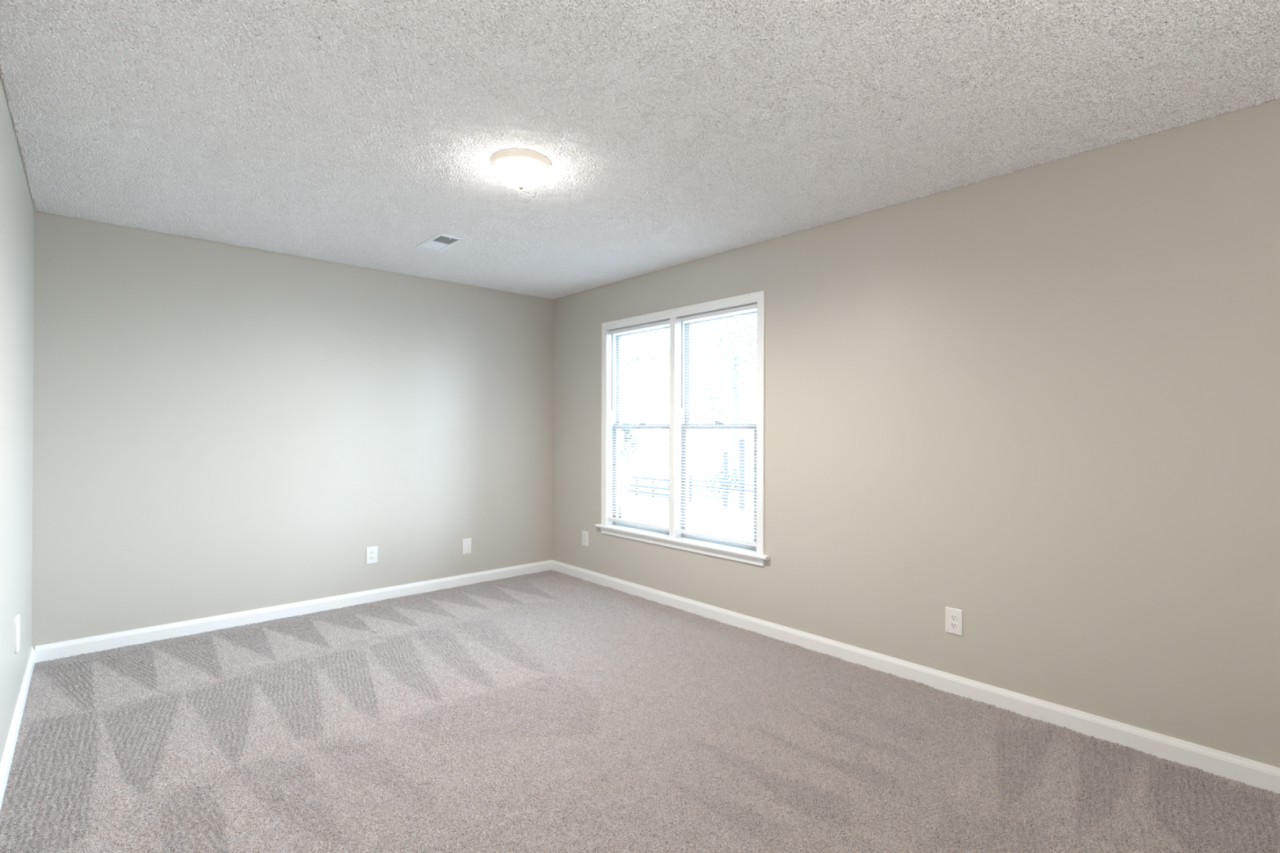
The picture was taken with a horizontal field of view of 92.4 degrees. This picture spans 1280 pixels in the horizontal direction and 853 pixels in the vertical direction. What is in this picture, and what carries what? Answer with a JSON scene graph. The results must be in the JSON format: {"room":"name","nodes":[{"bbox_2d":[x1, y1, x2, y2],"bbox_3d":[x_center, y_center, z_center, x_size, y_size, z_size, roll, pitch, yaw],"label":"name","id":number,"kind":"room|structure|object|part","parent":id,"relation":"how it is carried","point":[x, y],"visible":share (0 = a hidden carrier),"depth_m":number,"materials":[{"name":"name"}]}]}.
{"room":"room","nodes":[
{"label":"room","id":0,"kind":"room"},
{"bbox_2d":[0,75,34,764],"bbox_3d":[-1.187,0.047,0.892,0.120,2.540,6.400,0,0,-42],"label":"wall","id":1,"kind":"structure","parent":0,"point":[16,205],"depth_m":2.48,"materials":[{"name":"beige paint"}]},
{"bbox_2d":[0,646,35,811],"bbox_3d":[-1.140,1.236,0.931,0.014,0.103,6.400,0,0,-42],"label":"baseboard","id":2,"kind":"structure","parent":1,"relation":"attached to","point":[6,759],"depth_m":2.47,"materials":[{"name":"white paint"}]},
{"bbox_2d":[14,614,20,653],"bbox_3d":[-2.632,0.878,2.596,0.012,0.150,0.100,0,0,-42],"label":"cover plate","id":3,"kind":"object","parent":1,"relation":"attached to","point":[17,622],"visible":1,"depth_m":2.56,"materials":[{"name":"white plastic"}]},
{"bbox_2d":[31,209,552,649],"bbox_3d":[-2.075,0.059,4.474,3.583,2.540,0.120,0,0,-42],"label":"wall","id":4,"kind":"structure","parent":0,"point":[219,428],"depth_m":4.02,"materials":[{"name":"beige paint"}]},
{"bbox_2d":[35,560,551,662],"bbox_3d":[-2.034,1.248,4.420,3.315,0.103,0.014,0,0,-42],"label":"baseboard","id":5,"kind":"structure","parent":4,"relation":"attached to","point":[51,651],"depth_m":4.01,"materials":[{"name":"white paint"}]},
{"bbox_2d":[365,546,377,564],"bbox_3d":[-1.961,0.943,4.489,0.080,0.124,0.008,0,0,-42],"label":"wall outlet","id":6,"kind":"object","parent":4,"relation":"attached to","point":[371,552],"visible":1,"depth_m":4.49,"materials":[{"name":"white plastic"}]},
{"bbox_2d":[462,537,471,554],"bbox_3d":[-1.406,0.974,4.988,0.080,0.124,0.007,0,0,-42],"label":"blank cover plate","id":7,"kind":"object","parent":4,"relation":"attached to","point":[466,543],"visible":1,"depth_m":4.98,"materials":[{"name":"white plastic"}]},
{"bbox_2d":[0,0,1279,299],"bbox_3d":[0.106,-1.195,2.053,3.583,0.060,6.640,0,0,-42],"label":"ceiling","id":8,"kind":"structure","parent":0,"point":[361,133],"depth_m":2.24,"materials":[{"name":"white paint"}]},
{"bbox_2d":[416,233,464,251],"bbox_3d":[-1.258,-1.156,3.859,0.165,0.022,0.346,0,0,-42],"label":"ceiling vent","id":9,"kind":"object","parent":8,"relation":"in","point":[439,242],"visible":1,"depth_m":3.85,"materials":[{"name":"white metal"}]},
{"bbox_2d":[490,148,551,190],"bbox_3d":[-0.522,-1.100,2.692,0.260,0.127,0.260,0,0,-42],"label":"ceiling light","id":10,"kind":"object","parent":8,"relation":"attached to","point":[520,169],"visible":1,"depth_m":2.62,"materials":[{"name":"white glass"}]},
{"bbox_2d":[0,569,1279,852],"bbox_3d":[0.099,1.302,2.043,3.583,0.046,6.640,0,0,-42],"label":"floor","id":11,"kind":"structure","parent":0,"point":[548,711],"depth_m":2.42,"materials":[{"name":"beige carpet"}]},
{"bbox_2d":[551,97,1279,768],"bbox_3d":[1.391,0.064,3.204,0.120,2.540,6.400,0,0,-42],"label":"wall","id":12,"kind":"structure","parent":0,"point":[1040,404],"depth_m":2.71,"materials":[{"name":"beige paint"}]},
{"bbox_2d":[582,530,588,546],"bbox_3d":[-0.464,0.945,5.170,0.008,0.124,0.080,0,0,-42],"label":"wall outlet","id":13,"kind":"object","parent":12,"relation":"attached to","point":[584,534],"visible":1,"depth_m":5.17,"materials":[{"name":"white plastic"}]},
{"bbox_2d":[595,290,770,566],"bbox_3d":[0.264,0.013,4.425,0.168,1.708,1.693,0,0,-42],"label":"window","id":14,"kind":"structure","parent":12,"relation":"in","point":[749,554],"depth_m":4.40,"materials":[{"name":"white paint"}]},
{"bbox_3d":[-0.290,-0.022,4.976,0.018,1.637,0.056,0,0,-42],"label":"casing","id":15,"kind":"part","parent":14,"relation":"part of","materials":[{"name":"white paint"}]},
{"bbox_3d":[0.020,0.381,4.748,0.004,0.736,0.612,0,0,-42],"label":"pane","id":16,"kind":"part","parent":14,"relation":"part of","materials":[{"name":"clear glass"}]},
{"bbox_3d":[0.044,-0.373,4.771,0.004,0.729,0.612,0,0,-42],"label":"pane","id":17,"kind":"part","parent":14,"relation":"part of","materials":[{"name":"clear glass"}]},
{"bbox_2d":[608,320,669,531],"bbox_3d":[-0.012,-0.007,4.699,0.037,1.530,0.717,0,0,-42],"label":"window blind","id":18,"kind":"object","parent":14,"relation":"attached to","point":[664,322],"visible":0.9,"depth_m":4.69,"materials":[{"name":"white plastic"}]},
{"bbox_3d":[-0.011,0.746,4.699,0.024,0.024,0.707,0,0,-42],"label":"rail","id":19,"kind":"part","parent":18,"relation":"part of","materials":[{"name":"white plastic"}]},
{"bbox_3d":[0.153,-0.005,4.503,0.002,1.481,0.001,0,0,-42],"label":"ladder cord","id":20,"kind":"part","parent":18,"relation":"part of","materials":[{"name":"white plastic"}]},
{"bbox_3d":[0.172,-0.005,4.520,0.002,1.481,0.001,0,0,-42],"label":"ladder cord","id":21,"kind":"part","parent":18,"relation":"part of","materials":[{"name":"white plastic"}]},
{"bbox_3d":[0.020,0.390,4.748,0.028,0.812,0.694,0,0,-42],"label":"sash","id":22,"kind":"part","parent":14,"relation":"part of","materials":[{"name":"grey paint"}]},
{"bbox_3d":[0.044,-0.379,4.771,0.028,0.799,0.694,0,0,-42],"label":"sash","id":23,"kind":"part","parent":14,"relation":"part of","materials":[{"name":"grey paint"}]},
{"bbox_3d":[0.232,-0.811,4.400,0.018,0.061,1.612,0,0,-42],"label":"casing","id":24,"kind":"part","parent":14,"relation":"part of","materials":[{"name":"white paint"}]},
{"bbox_2d":[676,303,756,546],"bbox_3d":[0.507,-0.008,4.122,0.037,1.530,0.713,0,0,-42],"label":"window blind","id":25,"kind":"object","parent":14,"relation":"attached to","point":[744,308],"visible":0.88,"depth_m":4.12,"materials":[{"name":"white plastic"}]},
{"bbox_3d":[0.330,-0.005,4.306,0.002,1.481,0.001,0,0,-42],"label":"ladder cord","id":26,"kind":"part","parent":25,"relation":"part of","materials":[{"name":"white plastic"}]},
{"bbox_3d":[0.349,-0.005,4.322,0.002,1.481,0.001,0,0,-42],"label":"ladder cord","id":27,"kind":"part","parent":25,"relation":"part of","materials":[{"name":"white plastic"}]},
{"bbox_3d":[0.500,-0.005,4.116,0.002,1.481,0.001,0,0,-42],"label":"ladder cord","id":28,"kind":"part","parent":25,"relation":"part of","materials":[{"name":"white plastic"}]},
{"bbox_3d":[0.519,-0.005,4.133,0.002,1.481,0.001,0,0,-42],"label":"ladder cord","id":29,"kind":"part","parent":25,"relation":"part of","materials":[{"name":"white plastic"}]},
{"bbox_3d":[0.507,0.745,4.121,0.024,0.024,0.703,0,0,-42],"label":"rail","id":30,"kind":"part","parent":25,"relation":"part of","materials":[{"name":"white plastic"}]},
{"bbox_3d":[0.670,-0.006,3.927,0.002,1.481,0.001,0,0,-42],"label":"ladder cord","id":31,"kind":"part","parent":25,"relation":"part of","materials":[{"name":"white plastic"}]},
{"bbox_3d":[0.689,-0.006,3.943,0.002,1.481,0.001,0,0,-42],"label":"ladder cord","id":32,"kind":"part","parent":25,"relation":"part of","materials":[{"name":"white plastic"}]},
{"bbox_3d":[0.539,0.389,4.170,0.028,0.812,0.689,0,0,-42],"label":"sash","id":33,"kind":"part","parent":14,"relation":"part of","materials":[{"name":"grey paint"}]},
{"bbox_3d":[0.563,-0.380,4.193,0.028,0.799,0.689,0,0,-42],"label":"sash","id":34,"kind":"part","parent":14,"relation":"part of","materials":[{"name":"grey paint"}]},
{"bbox_3d":[0.749,-0.024,3.817,0.018,1.637,0.056,0,0,-42],"label":"casing","id":35,"kind":"part","parent":14,"relation":"part of","materials":[{"name":"white paint"}]},
{"bbox_2d":[551,560,1279,793],"bbox_3d":[1.338,1.252,3.155,0.014,0.103,6.400,0,0,-42],"label":"baseboard","id":36,"kind":"structure","parent":12,"relation":"attached to","point":[1251,772],"depth_m":2.82,"materials":[{"name":"white paint"}]},
{"bbox_2d":[945,606,963,635],"bbox_3d":[1.516,0.941,2.963,0.008,0.124,0.080,0,0,-42],"label":"wall outlet","id":37,"kind":"object","parent":12,"relation":"attached to","point":[953,617],"visible":1,"depth_m":2.96,"materials":[{"name":"white plastic"}]},
{"bbox_2d":[950,622,957,628],"bbox_3d":[1.514,0.961,2.961,0.003,0.028,0.034,0,0,-42],"label":"receptacle","id":38,"kind":"object","parent":37,"relation":"attached to","point":[953,624],"depth_m":2.96,"materials":[{"name":"white plastic"}]},
{"bbox_2d":[950,613,957,620],"bbox_3d":[1.514,0.922,2.961,0.003,0.028,0.034,0,0,-42],"label":"receptacle","id":39,"kind":"object","parent":37,"relation":"attached to","point":[953,616],"depth_m":2.96,"materials":[{"name":"white plastic"}]},
{"label":"outside","id":40,"kind":"structure","parent":0,"visible":0},
{"bbox_2d":[621,448,753,541],"bbox_3d":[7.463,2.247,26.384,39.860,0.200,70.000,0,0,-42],"label":"ground","id":41,"kind":"structure","parent":40,"point":[641,450],"depth_m":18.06,"materials":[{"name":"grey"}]},
{"bbox_2d":[621,416,640,490],"bbox_3d":[-0.493,0.862,20.203,1.061,2.485,1.032,0,0,-42],"label":"tree","id":42,"kind":"object","parent":41,"relation":"on","point":[631,439],"visible":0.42,"depth_m":20.16,"materials":[{"name":"grey plant"}]},
{"bbox_3d":[-0.491,0.409,20.205,1.061,1.580,1.032,0,0,-42],"label":"crown","id":43,"kind":"part","parent":42,"relation":"part of","materials":[{"name":"grey plant"}]},
{"bbox_2d":[626,475,668,497],"bbox_3d":[0.297,1.781,17.872,0.200,0.620,1.900,0,0,-42],"label":"fence","id":44,"kind":"object","parent":41,"relation":"on","point":[639,477],"visible":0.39,"depth_m":17.86,"materials":[{"name":"grey"}]},
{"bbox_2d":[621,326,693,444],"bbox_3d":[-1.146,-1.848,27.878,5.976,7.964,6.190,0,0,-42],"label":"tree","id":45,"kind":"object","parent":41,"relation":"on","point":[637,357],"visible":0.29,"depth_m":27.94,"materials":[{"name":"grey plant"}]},
{"bbox_2d":[688,440,753,510],"bbox_3d":[2.199,1.203,15.683,0.120,1.770,2.700,0,0,-42],"label":"fence","id":46,"kind":"object","parent":41,"relation":"on","point":[740,441],"visible":0.44,"depth_m":15.63,"materials":[{"name":"grey"}]},
{"bbox_3d":[1.342,1.714,16.634,0.100,0.750,0.100,0,0,-42],"label":"post","id":47,"kind":"part","parent":46,"relation":"part of","materials":[{"name":"grey"}]},
{"bbox_3d":[1.718,1.843,16.191,0.030,0.030,1.300,0,0,-42],"label":"rail","id":48,"kind":"part","parent":46,"relation":"part of","materials":[{"name":"grey"}]},
{"bbox_3d":[2.183,1.578,15.668,0.040,0.060,2.700,0,0,-42],"label":"rail","id":49,"kind":"part","parent":46,"relation":"part of","materials":[{"name":"grey"}]},
{"bbox_3d":[2.183,1.458,15.668,0.040,0.060,2.700,0,0,-42],"label":"rail","id":50,"kind":"part","parent":46,"relation":"part of","materials":[{"name":"grey"}]},
{"bbox_3d":[2.185,1.353,15.697,0.100,1.470,0.100,0,0,-42],"label":"post","id":51,"kind":"part","parent":46,"relation":"part of","materials":[{"name":"grey"}]},
{"bbox_3d":[2.542,1.202,15.300,0.120,1.770,0.110,0,0,-42],"label":"post","id":52,"kind":"part","parent":46,"relation":"part of","materials":[{"name":"grey"}]},
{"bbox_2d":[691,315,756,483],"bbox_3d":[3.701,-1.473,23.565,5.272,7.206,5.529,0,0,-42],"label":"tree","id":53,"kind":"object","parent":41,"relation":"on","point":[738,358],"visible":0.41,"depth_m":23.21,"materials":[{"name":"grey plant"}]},
{"bbox_2d":[703,465,746,501],"bbox_3d":[2.345,1.562,17.080,1.160,1.075,1.638,0,0,-42],"label":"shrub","id":54,"kind":"object","parent":41,"relation":"on","point":[717,472],"visible":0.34,"depth_m":16.95,"materials":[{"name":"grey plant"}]}
]}

